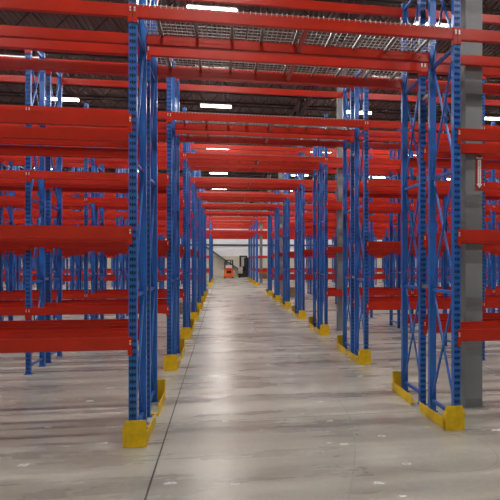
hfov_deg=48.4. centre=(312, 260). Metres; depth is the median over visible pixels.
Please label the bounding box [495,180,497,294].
frame
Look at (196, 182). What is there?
crossbeam
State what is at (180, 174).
trim
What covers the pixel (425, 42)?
deck
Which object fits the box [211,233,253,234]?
crossbeam
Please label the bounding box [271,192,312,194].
crossbeam
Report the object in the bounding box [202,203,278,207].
crossbeam
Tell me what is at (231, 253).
wall
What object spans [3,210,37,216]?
crossbeam
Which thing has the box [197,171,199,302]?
frame
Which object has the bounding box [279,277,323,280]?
crossbeam
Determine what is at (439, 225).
crossbeam
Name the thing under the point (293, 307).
guard
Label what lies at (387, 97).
crossbeam
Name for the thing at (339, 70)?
deck
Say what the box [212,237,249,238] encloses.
crossbeam
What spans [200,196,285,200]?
crossbeam
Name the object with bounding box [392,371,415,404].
guard
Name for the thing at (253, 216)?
frame
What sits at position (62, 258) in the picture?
frame
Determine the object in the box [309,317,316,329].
guard
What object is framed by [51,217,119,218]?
crossbeam
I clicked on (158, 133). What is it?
trim
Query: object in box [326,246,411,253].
crossbeam
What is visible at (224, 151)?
crossbeam
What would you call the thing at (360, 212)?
crossbeam
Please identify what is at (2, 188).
crossbeam
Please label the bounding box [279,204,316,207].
crossbeam
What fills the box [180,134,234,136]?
deck
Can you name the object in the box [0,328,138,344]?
crossbeam
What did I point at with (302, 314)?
guard
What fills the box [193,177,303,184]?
crossbeam
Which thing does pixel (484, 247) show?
crossbeam
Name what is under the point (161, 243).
crossbeam
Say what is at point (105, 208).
crossbeam
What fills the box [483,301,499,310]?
crossbeam
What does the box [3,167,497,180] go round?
trim
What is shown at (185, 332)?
guard
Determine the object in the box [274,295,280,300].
guard
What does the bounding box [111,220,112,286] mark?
frame
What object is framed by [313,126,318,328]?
frame
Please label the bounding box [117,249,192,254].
crossbeam
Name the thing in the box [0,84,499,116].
trim
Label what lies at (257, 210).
frame
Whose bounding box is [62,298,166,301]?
crossbeam
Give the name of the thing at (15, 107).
crossbeam
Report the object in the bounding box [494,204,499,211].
crossbeam
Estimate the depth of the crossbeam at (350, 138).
12.46 m
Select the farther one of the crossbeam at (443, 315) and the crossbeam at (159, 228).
the crossbeam at (159, 228)
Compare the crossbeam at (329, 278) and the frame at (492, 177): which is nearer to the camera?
the frame at (492, 177)
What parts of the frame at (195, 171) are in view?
post, post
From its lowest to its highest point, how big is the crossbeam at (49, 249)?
0.219 m
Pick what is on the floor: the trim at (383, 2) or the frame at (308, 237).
the frame at (308, 237)
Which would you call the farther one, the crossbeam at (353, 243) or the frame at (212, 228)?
the frame at (212, 228)
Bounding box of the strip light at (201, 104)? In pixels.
[200,103,231,107]
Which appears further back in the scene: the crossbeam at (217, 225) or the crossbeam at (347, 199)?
the crossbeam at (217, 225)
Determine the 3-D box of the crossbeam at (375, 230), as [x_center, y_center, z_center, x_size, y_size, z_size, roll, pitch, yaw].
[4.627,-1.609,30.560,2.614,0.219,0.074,0,0,-9]
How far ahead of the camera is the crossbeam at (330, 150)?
20.71 m
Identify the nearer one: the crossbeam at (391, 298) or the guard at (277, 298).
the crossbeam at (391, 298)
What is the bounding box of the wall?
[3,201,497,276]
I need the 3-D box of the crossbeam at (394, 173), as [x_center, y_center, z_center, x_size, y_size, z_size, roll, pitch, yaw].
[3.921,-2.905,18.771,2.614,0.219,0.082,0,0,-9]
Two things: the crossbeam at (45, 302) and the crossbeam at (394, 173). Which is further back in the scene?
the crossbeam at (394, 173)
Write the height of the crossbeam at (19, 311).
0.219 m
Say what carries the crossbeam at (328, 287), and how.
attached to the frame at (315, 149)
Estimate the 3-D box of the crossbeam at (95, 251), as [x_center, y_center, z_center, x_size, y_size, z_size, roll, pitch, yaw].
[-5.034,-0.294,16.053,2.614,0.219,0.082,0,0,-9]
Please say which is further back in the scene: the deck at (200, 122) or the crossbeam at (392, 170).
the crossbeam at (392, 170)
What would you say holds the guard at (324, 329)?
on the floor
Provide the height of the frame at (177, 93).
6.460 m
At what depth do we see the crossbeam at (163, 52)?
7.98 m
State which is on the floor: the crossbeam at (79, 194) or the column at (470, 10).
the column at (470, 10)
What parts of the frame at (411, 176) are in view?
post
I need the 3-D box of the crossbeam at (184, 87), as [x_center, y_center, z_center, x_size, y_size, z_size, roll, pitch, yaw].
[-1.209,-4.069,13.331,4.033,0.219,0.082,0,0,-9]
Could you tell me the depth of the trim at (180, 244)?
72.65 m
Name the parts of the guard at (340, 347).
guard rail, plate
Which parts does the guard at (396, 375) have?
plate, guard rail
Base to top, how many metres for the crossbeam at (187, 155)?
0.219 m
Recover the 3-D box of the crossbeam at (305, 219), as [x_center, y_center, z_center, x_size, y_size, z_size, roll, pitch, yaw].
[0.797,-1.609,21.605,2.614,0.219,0.074,0,0,-9]
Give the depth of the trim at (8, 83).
25.01 m
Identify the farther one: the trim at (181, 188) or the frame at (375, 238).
the trim at (181, 188)
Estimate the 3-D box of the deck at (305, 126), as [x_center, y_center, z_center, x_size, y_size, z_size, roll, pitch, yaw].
[0.354,-2.949,11.918,1.293,0.051,0.936,0,0,-9]
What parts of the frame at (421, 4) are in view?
post, post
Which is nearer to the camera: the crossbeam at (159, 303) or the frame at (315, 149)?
the crossbeam at (159, 303)
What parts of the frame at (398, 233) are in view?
post, post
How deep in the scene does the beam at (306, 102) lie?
22.99 m
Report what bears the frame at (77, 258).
on the floor
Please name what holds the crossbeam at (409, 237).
attached to the frame
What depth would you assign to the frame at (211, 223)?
52.89 m
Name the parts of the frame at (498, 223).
post, post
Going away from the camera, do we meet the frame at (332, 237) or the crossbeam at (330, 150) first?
the crossbeam at (330, 150)
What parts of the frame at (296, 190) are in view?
post, post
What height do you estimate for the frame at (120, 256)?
6.460 m
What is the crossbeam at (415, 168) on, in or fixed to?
attached to the frame at (492, 177)
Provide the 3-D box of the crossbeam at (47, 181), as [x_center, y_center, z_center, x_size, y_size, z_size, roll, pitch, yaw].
[-4.294,-1.609,11.583,2.614,0.219,0.082,0,0,-9]
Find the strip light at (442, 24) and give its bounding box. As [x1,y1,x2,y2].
[413,21,447,26]
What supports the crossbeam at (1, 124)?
attached to the frame at (58, 163)
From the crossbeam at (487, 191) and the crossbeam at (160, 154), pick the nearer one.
the crossbeam at (487, 191)
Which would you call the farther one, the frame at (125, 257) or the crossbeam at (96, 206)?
the frame at (125, 257)
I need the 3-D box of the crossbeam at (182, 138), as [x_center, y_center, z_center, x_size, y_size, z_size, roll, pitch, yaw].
[-1.209,-2.849,13.331,4.033,0.219,0.082,0,0,-9]
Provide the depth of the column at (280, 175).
34.98 m
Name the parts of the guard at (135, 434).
plate, guard rail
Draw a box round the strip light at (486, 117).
[485,96,499,119]
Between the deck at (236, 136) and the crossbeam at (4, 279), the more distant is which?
the crossbeam at (4, 279)
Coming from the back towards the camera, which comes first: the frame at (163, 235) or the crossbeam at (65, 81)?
the frame at (163, 235)
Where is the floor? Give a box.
[0,277,499,499]
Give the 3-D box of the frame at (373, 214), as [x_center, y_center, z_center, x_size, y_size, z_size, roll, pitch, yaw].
[3.265,-1.045,30.766,0.140,6.460,0.940,0,0,-9]
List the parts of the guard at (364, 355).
guard rail, plate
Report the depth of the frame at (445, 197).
14.03 m
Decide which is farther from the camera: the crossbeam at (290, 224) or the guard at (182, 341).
the crossbeam at (290, 224)
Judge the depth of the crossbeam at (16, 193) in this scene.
24.03 m
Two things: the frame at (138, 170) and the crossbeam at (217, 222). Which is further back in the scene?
the crossbeam at (217, 222)
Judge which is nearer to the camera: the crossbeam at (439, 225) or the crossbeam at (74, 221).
the crossbeam at (74, 221)
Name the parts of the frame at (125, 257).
post, post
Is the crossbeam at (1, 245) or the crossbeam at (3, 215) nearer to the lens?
the crossbeam at (1, 245)
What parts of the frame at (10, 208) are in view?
post, post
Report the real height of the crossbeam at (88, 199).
0.219 m
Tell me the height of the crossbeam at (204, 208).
0.219 m
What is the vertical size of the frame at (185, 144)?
6.460 m
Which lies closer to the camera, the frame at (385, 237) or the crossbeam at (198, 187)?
the crossbeam at (198, 187)
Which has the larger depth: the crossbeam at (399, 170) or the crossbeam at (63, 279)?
the crossbeam at (63, 279)
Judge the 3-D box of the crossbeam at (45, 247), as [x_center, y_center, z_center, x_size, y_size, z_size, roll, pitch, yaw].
[-4.294,-0.294,11.583,2.614,0.219,0.082,0,0,-9]
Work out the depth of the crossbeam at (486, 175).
19.13 m
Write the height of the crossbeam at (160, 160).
0.219 m
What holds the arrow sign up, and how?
attached to the column at (470, 10)
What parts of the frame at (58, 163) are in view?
post, post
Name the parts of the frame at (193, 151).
post, post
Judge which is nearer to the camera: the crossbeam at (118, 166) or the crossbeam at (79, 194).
the crossbeam at (118, 166)
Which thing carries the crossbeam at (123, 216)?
attached to the frame at (193, 151)
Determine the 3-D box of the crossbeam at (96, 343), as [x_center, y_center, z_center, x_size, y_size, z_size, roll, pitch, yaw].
[-3.415,1.006,6.268,2.614,0.219,0.082,0,0,-9]
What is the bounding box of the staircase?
[206,246,237,269]
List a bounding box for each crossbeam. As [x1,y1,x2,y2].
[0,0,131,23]
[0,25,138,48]
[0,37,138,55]
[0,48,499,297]
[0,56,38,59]
[0,57,138,74]
[0,75,56,83]
[0,104,27,109]
[0,109,131,133]
[0,123,47,127]
[0,126,138,146]
[0,138,138,148]
[0,145,138,158]
[0,155,90,160]
[0,159,95,164]
[0,170,27,181]
[0,178,37,184]
[0,184,47,189]
[0,186,55,191]
[0,196,85,204]
[0,202,89,205]
[0,205,95,208]
[0,225,131,244]
[0,239,127,241]
[0,244,27,250]
[0,247,38,247]
[0,249,85,253]
[0,292,90,293]
[0,293,85,299]
[0,300,55,302]
[0,302,47,303]
[0,304,37,307]
[0,307,27,318]
[0,319,138,326]
[0,325,138,330]
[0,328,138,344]
[0,336,131,355]
[2,291,90,291]
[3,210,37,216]
[3,215,35,216]
[3,217,53,219]
[3,278,36,281]
[7,191,72,194]
[7,219,72,224]
[12,251,90,251]
[13,161,99,167]
[13,206,99,210]
[13,289,99,291]
[15,192,76,195]
[15,223,75,224]
[28,105,168,122]
[28,170,168,184]
[28,240,168,250]
[28,305,168,318]
[38,211,116,217]
[38,252,116,254]
[45,58,166,66]
[45,122,166,129]
[45,179,166,187]
[45,247,165,250]
[45,302,166,306]
[48,125,166,133]
[48,185,166,189]
[48,248,96,251]
[48,301,166,303]
[51,215,119,217]
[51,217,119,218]
[51,278,90,280]
[62,78,166,89]
[62,187,166,194]
[62,218,119,219]
[62,249,165,251]
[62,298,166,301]
[67,209,113,211]
[73,192,125,194]
[73,220,125,224]
[79,194,125,196]
[86,197,183,206]
[86,246,183,253]
[86,292,183,299]
[95,158,182,163]
[95,203,181,207]
[95,251,181,253]
[95,291,182,292]
[96,161,182,165]
[96,206,182,208]
[98,278,125,280]
[104,164,182,169]
[104,207,182,210]
[104,289,182,290]
[117,212,192,218]
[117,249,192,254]
[123,147,191,151]
[123,216,190,218]
[128,219,191,221]
[133,3,456,45]
[138,192,197,196]
[138,221,197,225]
[146,33,429,67]
[147,46,422,76]
[157,0,401,20]
[157,65,401,92]
[158,135,166,140]
[158,142,192,149]
[158,152,183,160]
[158,227,201,231]
[158,277,201,281]
[169,111,365,130]
[175,122,354,138]
[175,130,352,142]
[176,66,354,76]
[179,83,342,100]
[179,135,342,149]
[185,153,325,164]
[188,159,319,168]
[188,164,318,170]
[190,166,312,173]
[193,143,303,152]
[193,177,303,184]
[195,148,298,155]
[195,181,298,186]
[195,185,298,189]
[197,186,294,190]
[198,192,288,198]
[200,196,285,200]
[200,198,285,201]
[201,199,282,201]
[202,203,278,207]
[203,206,275,208]
[204,207,275,209]
[204,208,273,209]
[205,191,270,193]
[205,210,270,214]
[206,213,268,214]
[206,215,267,216]
[210,216,257,218]
[210,218,240,218]
[210,230,257,232]
[211,220,253,221]
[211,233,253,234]
[212,223,251,225]
[212,226,249,227]
[212,235,251,236]
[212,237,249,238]
[217,222,252,222]
[217,225,250,225]
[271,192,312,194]
[271,211,312,214]
[271,232,312,235]
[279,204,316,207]
[279,228,323,231]
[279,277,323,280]
[289,194,336,198]
[289,222,336,226]
[289,251,336,255]
[290,198,336,199]
[290,200,334,202]
[290,226,336,227]
[297,218,349,223]
[304,147,371,154]
[304,179,362,184]
[304,214,371,220]
[304,249,371,254]
[305,152,361,156]
[305,184,349,187]
[305,188,349,191]
[305,219,362,220]
[316,169,389,176]
[316,208,389,215]
[323,163,400,169]
[323,168,398,172]
[323,205,400,210]
[323,210,398,213]
[323,287,389,288]
[323,289,400,290]
[326,157,400,164]
[326,201,411,209]
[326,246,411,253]
[326,290,411,298]
[328,277,373,280]
[347,92,442,102]
[347,141,427,149]
[347,191,442,201]
[347,199,388,200]
[347,223,396,226]
[348,295,442,300]
[353,137,448,142]
[353,186,448,195]
[353,243,396,251]
[353,298,450,307]
[359,76,450,82]
[359,130,450,139]
[359,185,449,192]
[359,299,450,306]
[360,222,416,224]
[367,120,482,130]
[367,179,482,191]
[367,241,482,251]
[367,301,482,312]
[369,154,416,158]
[369,219,427,222]
[372,150,415,154]
[372,215,436,221]
[374,229,416,232]
[374,276,416,280]
[393,172,449,176]
[393,212,450,214]
[399,170,441,172]
[408,8,499,24]
[408,80,499,94]
[408,158,499,169]
[408,167,450,170]
[408,224,450,227]
[408,236,499,245]
[408,313,499,322]
[412,203,493,211]
[412,251,493,253]
[412,289,493,295]
[423,63,499,76]
[423,147,499,160]
[423,234,450,247]
[423,318,499,333]
[436,53,499,67]
[436,142,499,154]
[436,233,499,243]
[436,321,499,332]
[437,216,499,221]
[447,97,499,105]
[447,295,499,297]
[450,196,499,199]
[458,27,499,44]
[458,127,499,144]
[458,229,499,245]
[458,329,499,346]
[483,125,499,129]
[483,182,499,191]
[483,246,499,251]
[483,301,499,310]
[485,142,499,144]
[485,174,499,177]
[485,189,499,193]
[485,194,499,195]
[485,298,499,300]
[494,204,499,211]
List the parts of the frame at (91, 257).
post, post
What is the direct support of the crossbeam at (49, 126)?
attached to the frame at (177, 93)
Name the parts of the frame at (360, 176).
post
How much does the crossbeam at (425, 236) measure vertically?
0.219 m
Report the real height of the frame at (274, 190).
6.460 m
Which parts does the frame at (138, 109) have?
post, post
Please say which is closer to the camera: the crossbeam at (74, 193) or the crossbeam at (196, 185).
the crossbeam at (196, 185)
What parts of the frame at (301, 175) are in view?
post, post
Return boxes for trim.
[0,10,499,56]
[0,49,499,80]
[0,49,499,83]
[0,70,499,107]
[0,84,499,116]
[0,91,499,125]
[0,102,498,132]
[3,166,487,180]
[3,167,497,179]
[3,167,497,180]
[62,167,83,171]
[83,0,489,29]
[158,133,427,149]
[180,174,360,179]
[180,188,334,192]
[180,244,331,245]
[190,201,316,203]
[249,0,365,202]
[332,0,499,13]
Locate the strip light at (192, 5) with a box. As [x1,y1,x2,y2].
[186,2,237,11]
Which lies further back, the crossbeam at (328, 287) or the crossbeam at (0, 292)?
the crossbeam at (328, 287)
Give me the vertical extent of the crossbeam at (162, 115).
0.219 m
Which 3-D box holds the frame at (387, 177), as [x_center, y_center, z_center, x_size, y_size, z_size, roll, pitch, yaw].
[3.805,-1.045,27.500,0.140,6.460,0.940,0,0,-9]
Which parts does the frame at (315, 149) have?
post, post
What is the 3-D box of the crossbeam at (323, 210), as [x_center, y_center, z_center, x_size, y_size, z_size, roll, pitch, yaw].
[1.477,-1.609,17.497,2.614,0.219,0.082,0,0,-9]
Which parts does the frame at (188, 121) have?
post, post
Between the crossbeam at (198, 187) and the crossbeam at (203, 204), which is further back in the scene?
the crossbeam at (203, 204)
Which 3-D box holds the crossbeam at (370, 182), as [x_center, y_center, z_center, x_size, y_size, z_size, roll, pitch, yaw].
[2.415,-1.609,11.824,2.614,0.219,0.082,0,0,-9]
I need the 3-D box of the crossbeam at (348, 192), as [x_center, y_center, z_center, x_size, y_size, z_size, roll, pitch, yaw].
[2.076,-1.609,13.874,2.614,0.219,0.082,0,0,-9]
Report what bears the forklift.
on the floor
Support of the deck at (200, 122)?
on the crossbeam at (209, 117)
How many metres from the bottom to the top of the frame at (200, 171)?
6.460 m
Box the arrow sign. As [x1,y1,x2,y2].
[476,156,482,189]
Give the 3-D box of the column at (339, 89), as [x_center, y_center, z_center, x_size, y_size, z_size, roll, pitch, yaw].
[0.892,-2.315,17.216,0.340,9.000,0.238,0,0,-9]
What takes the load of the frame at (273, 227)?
on the floor
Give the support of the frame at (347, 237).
on the floor
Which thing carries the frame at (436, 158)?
on the floor
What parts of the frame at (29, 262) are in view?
post, post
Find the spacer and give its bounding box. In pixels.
[422,93,427,100]
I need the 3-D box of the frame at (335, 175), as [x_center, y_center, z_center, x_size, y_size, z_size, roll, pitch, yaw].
[1.220,-1.045,27.072,0.140,6.460,0.940,0,0,-9]
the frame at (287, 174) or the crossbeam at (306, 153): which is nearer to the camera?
the crossbeam at (306, 153)
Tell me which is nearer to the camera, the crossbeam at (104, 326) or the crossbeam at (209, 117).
the crossbeam at (104, 326)
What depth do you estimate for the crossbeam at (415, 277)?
30.42 m
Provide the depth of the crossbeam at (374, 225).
25.68 m
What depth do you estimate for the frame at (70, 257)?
32.43 m
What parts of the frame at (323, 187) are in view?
post, post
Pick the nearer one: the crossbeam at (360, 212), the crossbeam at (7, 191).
the crossbeam at (360, 212)
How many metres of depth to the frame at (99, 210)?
28.71 m
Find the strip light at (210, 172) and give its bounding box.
[210,172,226,173]
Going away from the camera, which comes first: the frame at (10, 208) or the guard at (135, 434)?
the guard at (135, 434)
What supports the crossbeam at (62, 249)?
attached to the frame at (58, 163)
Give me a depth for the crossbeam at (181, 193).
24.23 m
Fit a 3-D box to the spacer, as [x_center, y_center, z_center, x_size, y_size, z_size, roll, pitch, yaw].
[1.693,-2.430,8.166,0.040,0.050,0.318,0,0,-9]
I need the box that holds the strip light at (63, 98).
[45,96,78,100]
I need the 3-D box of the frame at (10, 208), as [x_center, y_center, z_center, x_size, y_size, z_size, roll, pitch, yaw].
[-9.040,-1.045,16.192,0.140,6.460,0.940,0,0,-9]
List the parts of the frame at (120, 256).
post, post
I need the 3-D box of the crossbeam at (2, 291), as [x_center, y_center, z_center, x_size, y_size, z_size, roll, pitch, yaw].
[-7.678,1.006,15.982,2.614,0.219,0.082,0,0,-9]
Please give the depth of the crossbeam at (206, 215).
35.64 m
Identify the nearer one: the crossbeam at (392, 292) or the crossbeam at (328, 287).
the crossbeam at (392, 292)
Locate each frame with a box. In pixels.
[0,144,12,320]
[6,166,15,289]
[16,166,24,289]
[19,219,22,289]
[24,51,46,374]
[37,145,45,319]
[45,72,63,362]
[51,167,56,319]
[51,209,53,289]
[62,258,63,284]
[66,256,71,289]
[72,167,79,299]
[75,256,76,289]
[80,168,83,289]
[84,103,94,318]
[95,147,103,318]
[98,210,99,288]
[104,210,105,288]
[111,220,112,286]
[113,220,115,288]
[116,148,122,318]
[123,169,128,318]
[129,0,148,424]
[138,170,138,298]
[147,0,158,416]
[159,234,161,288]
[162,235,163,288]
[167,59,174,354]
[175,79,180,358]
[181,236,182,283]
[183,108,187,326]
[188,121,189,326]
[192,142,194,311]
[195,171,196,311]
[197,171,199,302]
[200,171,200,302]
[201,189,202,295]
[203,189,203,295]
[204,190,205,290]
[209,219,209,281]
[210,220,210,281]
[211,223,211,279]
[212,228,212,276]
[248,229,248,276]
[249,228,249,276]
[250,220,250,278]
[251,220,251,278]
[253,216,254,279]
[256,210,257,281]
[268,202,268,290]
[269,191,271,290]
[272,227,273,279]
[274,190,275,297]
[276,190,279,294]
[282,173,285,304]
[286,173,289,300]
[295,173,298,314]
[299,146,304,310]
[307,203,309,293]
[310,192,312,294]
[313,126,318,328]
[319,114,327,328]
[323,203,323,287]
[332,237,333,282]
[335,175,336,303]
[343,88,353,353]
[347,237,349,286]
[354,69,368,355]
[359,176,362,314]
[369,148,373,317]
[369,214,373,286]
[374,223,376,284]
[383,237,385,281]
[384,223,388,286]
[386,176,388,286]
[389,129,400,327]
[393,177,396,286]
[400,118,413,332]
[401,0,427,404]
[414,214,416,295]
[417,176,426,313]
[427,158,437,313]
[428,0,459,411]
[438,178,441,286]
[441,93,450,345]
[447,215,450,286]
[482,79,484,359]
[485,121,494,312]
[485,178,486,312]
[488,160,499,312]
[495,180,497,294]
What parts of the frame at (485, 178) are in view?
post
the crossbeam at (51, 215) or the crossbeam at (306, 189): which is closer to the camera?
the crossbeam at (51, 215)
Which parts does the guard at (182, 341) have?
guard rail, plate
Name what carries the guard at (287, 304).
on the floor
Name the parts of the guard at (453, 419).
guard rail, plate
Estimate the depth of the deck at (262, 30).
7.39 m
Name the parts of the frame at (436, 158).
post, post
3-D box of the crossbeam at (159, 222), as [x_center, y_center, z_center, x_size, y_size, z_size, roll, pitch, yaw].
[-6.373,-1.609,24.148,2.614,0.219,0.074,0,0,-9]
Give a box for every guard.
[122,413,155,447]
[152,379,165,415]
[163,355,180,370]
[178,339,184,358]
[180,327,191,338]
[190,312,198,320]
[190,319,193,331]
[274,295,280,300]
[283,301,290,307]
[292,306,297,315]
[296,310,305,318]
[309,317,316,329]
[315,324,329,334]
[337,335,347,353]
[348,349,370,364]
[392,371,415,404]
[419,402,464,430]
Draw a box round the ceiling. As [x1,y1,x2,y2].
[0,0,499,191]
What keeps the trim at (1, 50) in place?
attached to the ceiling
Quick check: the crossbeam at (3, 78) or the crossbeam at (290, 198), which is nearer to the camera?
the crossbeam at (3, 78)
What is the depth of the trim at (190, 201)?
71.16 m
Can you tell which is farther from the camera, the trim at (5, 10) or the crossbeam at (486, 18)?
the trim at (5, 10)
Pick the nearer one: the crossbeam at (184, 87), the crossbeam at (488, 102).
the crossbeam at (184, 87)
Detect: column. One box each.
[260,190,262,282]
[267,174,270,287]
[278,173,282,294]
[335,41,347,330]
[460,0,484,407]
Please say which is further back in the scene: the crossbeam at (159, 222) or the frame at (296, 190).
the crossbeam at (159, 222)
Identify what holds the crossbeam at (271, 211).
attached to the frame at (270, 216)
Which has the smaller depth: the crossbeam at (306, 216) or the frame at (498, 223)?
the crossbeam at (306, 216)
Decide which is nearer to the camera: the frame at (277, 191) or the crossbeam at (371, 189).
the crossbeam at (371, 189)
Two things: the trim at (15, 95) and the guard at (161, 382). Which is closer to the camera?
the guard at (161, 382)
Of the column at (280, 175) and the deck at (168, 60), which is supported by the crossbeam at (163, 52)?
the deck at (168, 60)
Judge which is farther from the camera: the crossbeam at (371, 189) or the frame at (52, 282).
the frame at (52, 282)
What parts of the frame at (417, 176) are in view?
post, post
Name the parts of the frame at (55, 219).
post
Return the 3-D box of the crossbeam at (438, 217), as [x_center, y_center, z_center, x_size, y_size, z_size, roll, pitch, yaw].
[6.106,-1.609,21.621,2.614,0.219,0.074,0,0,-9]
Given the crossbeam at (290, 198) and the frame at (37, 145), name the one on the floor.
the frame at (37, 145)
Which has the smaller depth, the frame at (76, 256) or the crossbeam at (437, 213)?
the crossbeam at (437, 213)
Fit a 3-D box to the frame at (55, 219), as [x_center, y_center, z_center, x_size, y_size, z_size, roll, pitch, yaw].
[-9.780,-1.045,20.661,0.140,6.460,0.940,0,0,-9]
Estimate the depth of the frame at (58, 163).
12.13 m
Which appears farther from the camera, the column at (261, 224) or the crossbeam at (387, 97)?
the column at (261, 224)
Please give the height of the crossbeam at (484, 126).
0.219 m
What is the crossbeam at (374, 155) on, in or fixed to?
attached to the frame at (436, 158)
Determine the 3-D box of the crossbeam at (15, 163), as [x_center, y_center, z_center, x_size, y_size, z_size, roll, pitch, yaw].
[-7.818,-2.905,16.829,2.614,0.219,0.082,0,0,-9]
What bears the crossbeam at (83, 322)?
attached to the frame
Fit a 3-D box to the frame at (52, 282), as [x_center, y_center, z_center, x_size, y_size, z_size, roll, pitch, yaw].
[-13.844,-1.045,29.172,0.140,6.460,0.940,0,0,-9]
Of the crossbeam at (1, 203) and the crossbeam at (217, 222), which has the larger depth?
the crossbeam at (217, 222)
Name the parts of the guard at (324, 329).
plate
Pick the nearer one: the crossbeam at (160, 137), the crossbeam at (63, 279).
the crossbeam at (160, 137)
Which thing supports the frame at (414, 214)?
on the floor
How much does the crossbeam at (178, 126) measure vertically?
0.219 m
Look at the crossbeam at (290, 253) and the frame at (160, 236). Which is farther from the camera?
the frame at (160, 236)
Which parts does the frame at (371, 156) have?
post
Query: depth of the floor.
7.41 m
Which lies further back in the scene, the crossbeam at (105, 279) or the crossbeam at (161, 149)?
the crossbeam at (105, 279)
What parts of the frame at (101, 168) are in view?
post, post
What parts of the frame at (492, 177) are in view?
post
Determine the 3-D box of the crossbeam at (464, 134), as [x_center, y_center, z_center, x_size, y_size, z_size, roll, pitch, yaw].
[3.155,-1.609,7.355,2.614,0.219,0.082,0,0,-9]
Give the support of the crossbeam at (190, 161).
attached to the frame at (323, 187)
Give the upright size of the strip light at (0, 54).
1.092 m
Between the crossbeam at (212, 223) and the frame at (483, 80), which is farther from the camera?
the crossbeam at (212, 223)
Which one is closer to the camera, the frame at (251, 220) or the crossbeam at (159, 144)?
the crossbeam at (159, 144)
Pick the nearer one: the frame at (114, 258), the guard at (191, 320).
the guard at (191, 320)
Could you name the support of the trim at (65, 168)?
attached to the wall
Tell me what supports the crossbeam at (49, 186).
attached to the frame at (177, 93)
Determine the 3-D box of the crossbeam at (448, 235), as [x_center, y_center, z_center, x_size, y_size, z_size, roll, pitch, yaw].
[3.015,-0.294,8.201,2.614,0.219,0.082,0,0,-9]
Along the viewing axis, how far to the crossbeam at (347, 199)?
26.55 m
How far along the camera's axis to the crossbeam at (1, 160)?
15.94 m
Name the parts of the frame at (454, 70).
post, post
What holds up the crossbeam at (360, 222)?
attached to the frame at (360, 176)
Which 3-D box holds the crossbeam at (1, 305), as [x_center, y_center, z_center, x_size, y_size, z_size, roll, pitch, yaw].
[-6.879,1.006,11.156,2.614,0.219,0.082,0,0,-9]
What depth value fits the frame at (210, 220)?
48.42 m
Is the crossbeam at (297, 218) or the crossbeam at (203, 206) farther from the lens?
the crossbeam at (203, 206)
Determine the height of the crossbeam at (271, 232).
0.219 m
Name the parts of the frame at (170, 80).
post, post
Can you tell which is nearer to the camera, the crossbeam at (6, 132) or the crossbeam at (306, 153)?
the crossbeam at (6, 132)
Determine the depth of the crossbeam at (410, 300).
12.58 m
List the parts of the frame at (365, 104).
post, post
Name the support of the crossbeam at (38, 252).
attached to the frame at (120, 256)
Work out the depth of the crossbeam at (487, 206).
16.68 m
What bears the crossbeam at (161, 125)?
attached to the frame at (170, 80)
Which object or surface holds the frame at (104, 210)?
on the floor
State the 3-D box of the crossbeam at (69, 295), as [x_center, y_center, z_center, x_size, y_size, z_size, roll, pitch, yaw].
[-7.479,1.006,14.778,2.614,0.219,0.082,0,0,-9]
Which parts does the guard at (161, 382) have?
guard rail, plate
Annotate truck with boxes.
[238,256,247,277]
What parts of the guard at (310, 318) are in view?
plate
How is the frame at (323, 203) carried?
on the floor
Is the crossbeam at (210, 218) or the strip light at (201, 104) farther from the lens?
the crossbeam at (210, 218)
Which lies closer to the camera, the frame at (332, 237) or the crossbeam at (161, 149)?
the crossbeam at (161, 149)
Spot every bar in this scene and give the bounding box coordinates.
[286,65,294,80]
[297,31,307,52]
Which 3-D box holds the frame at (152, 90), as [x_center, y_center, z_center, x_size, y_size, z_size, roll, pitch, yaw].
[-2.392,-1.045,8.108,0.140,6.460,0.940,0,0,-9]
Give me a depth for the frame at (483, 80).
12.02 m
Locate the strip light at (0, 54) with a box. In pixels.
[0,54,38,57]
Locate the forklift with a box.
[224,260,233,277]
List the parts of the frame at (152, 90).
post, post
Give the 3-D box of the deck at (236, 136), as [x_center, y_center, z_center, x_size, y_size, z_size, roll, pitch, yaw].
[-1.141,-2.949,12.907,1.293,0.051,0.936,0,0,-9]
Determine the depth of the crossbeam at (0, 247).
11.24 m
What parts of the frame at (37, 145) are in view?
post, post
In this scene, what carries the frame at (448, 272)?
on the floor
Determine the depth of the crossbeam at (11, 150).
8.29 m
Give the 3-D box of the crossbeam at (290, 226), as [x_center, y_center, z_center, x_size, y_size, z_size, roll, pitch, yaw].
[0.058,-1.609,26.074,2.614,0.219,0.074,0,0,-9]
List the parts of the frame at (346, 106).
post, post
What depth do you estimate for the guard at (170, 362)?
10.88 m
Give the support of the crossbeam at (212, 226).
attached to the frame at (212, 228)
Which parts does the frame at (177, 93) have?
post, post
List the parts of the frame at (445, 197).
post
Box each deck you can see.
[137,3,247,41]
[155,57,242,71]
[172,111,237,124]
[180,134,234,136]
[236,136,289,139]
[239,114,296,127]
[243,62,326,76]
[247,11,349,46]
[291,138,341,141]
[297,117,361,129]
[325,67,406,80]
[340,19,448,53]
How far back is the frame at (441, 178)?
27.48 m
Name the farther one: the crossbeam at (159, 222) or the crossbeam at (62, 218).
the crossbeam at (159, 222)
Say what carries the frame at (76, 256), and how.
on the floor
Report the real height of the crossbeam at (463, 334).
0.219 m
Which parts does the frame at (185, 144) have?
post, post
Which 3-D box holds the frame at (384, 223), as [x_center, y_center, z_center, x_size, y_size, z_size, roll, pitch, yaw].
[4.911,-1.045,36.866,0.140,6.460,0.940,0,0,-9]
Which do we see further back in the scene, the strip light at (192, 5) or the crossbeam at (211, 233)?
the crossbeam at (211, 233)
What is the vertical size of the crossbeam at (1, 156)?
0.219 m
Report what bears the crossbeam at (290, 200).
attached to the frame at (284, 174)
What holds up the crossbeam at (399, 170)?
attached to the frame
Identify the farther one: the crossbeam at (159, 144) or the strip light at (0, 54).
the crossbeam at (159, 144)
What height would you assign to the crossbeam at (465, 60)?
0.219 m
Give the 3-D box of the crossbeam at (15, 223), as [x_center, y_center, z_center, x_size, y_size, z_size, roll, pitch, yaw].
[-11.682,-1.609,24.132,2.614,0.219,0.074,0,0,-9]
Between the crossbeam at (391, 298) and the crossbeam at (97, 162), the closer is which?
the crossbeam at (391, 298)

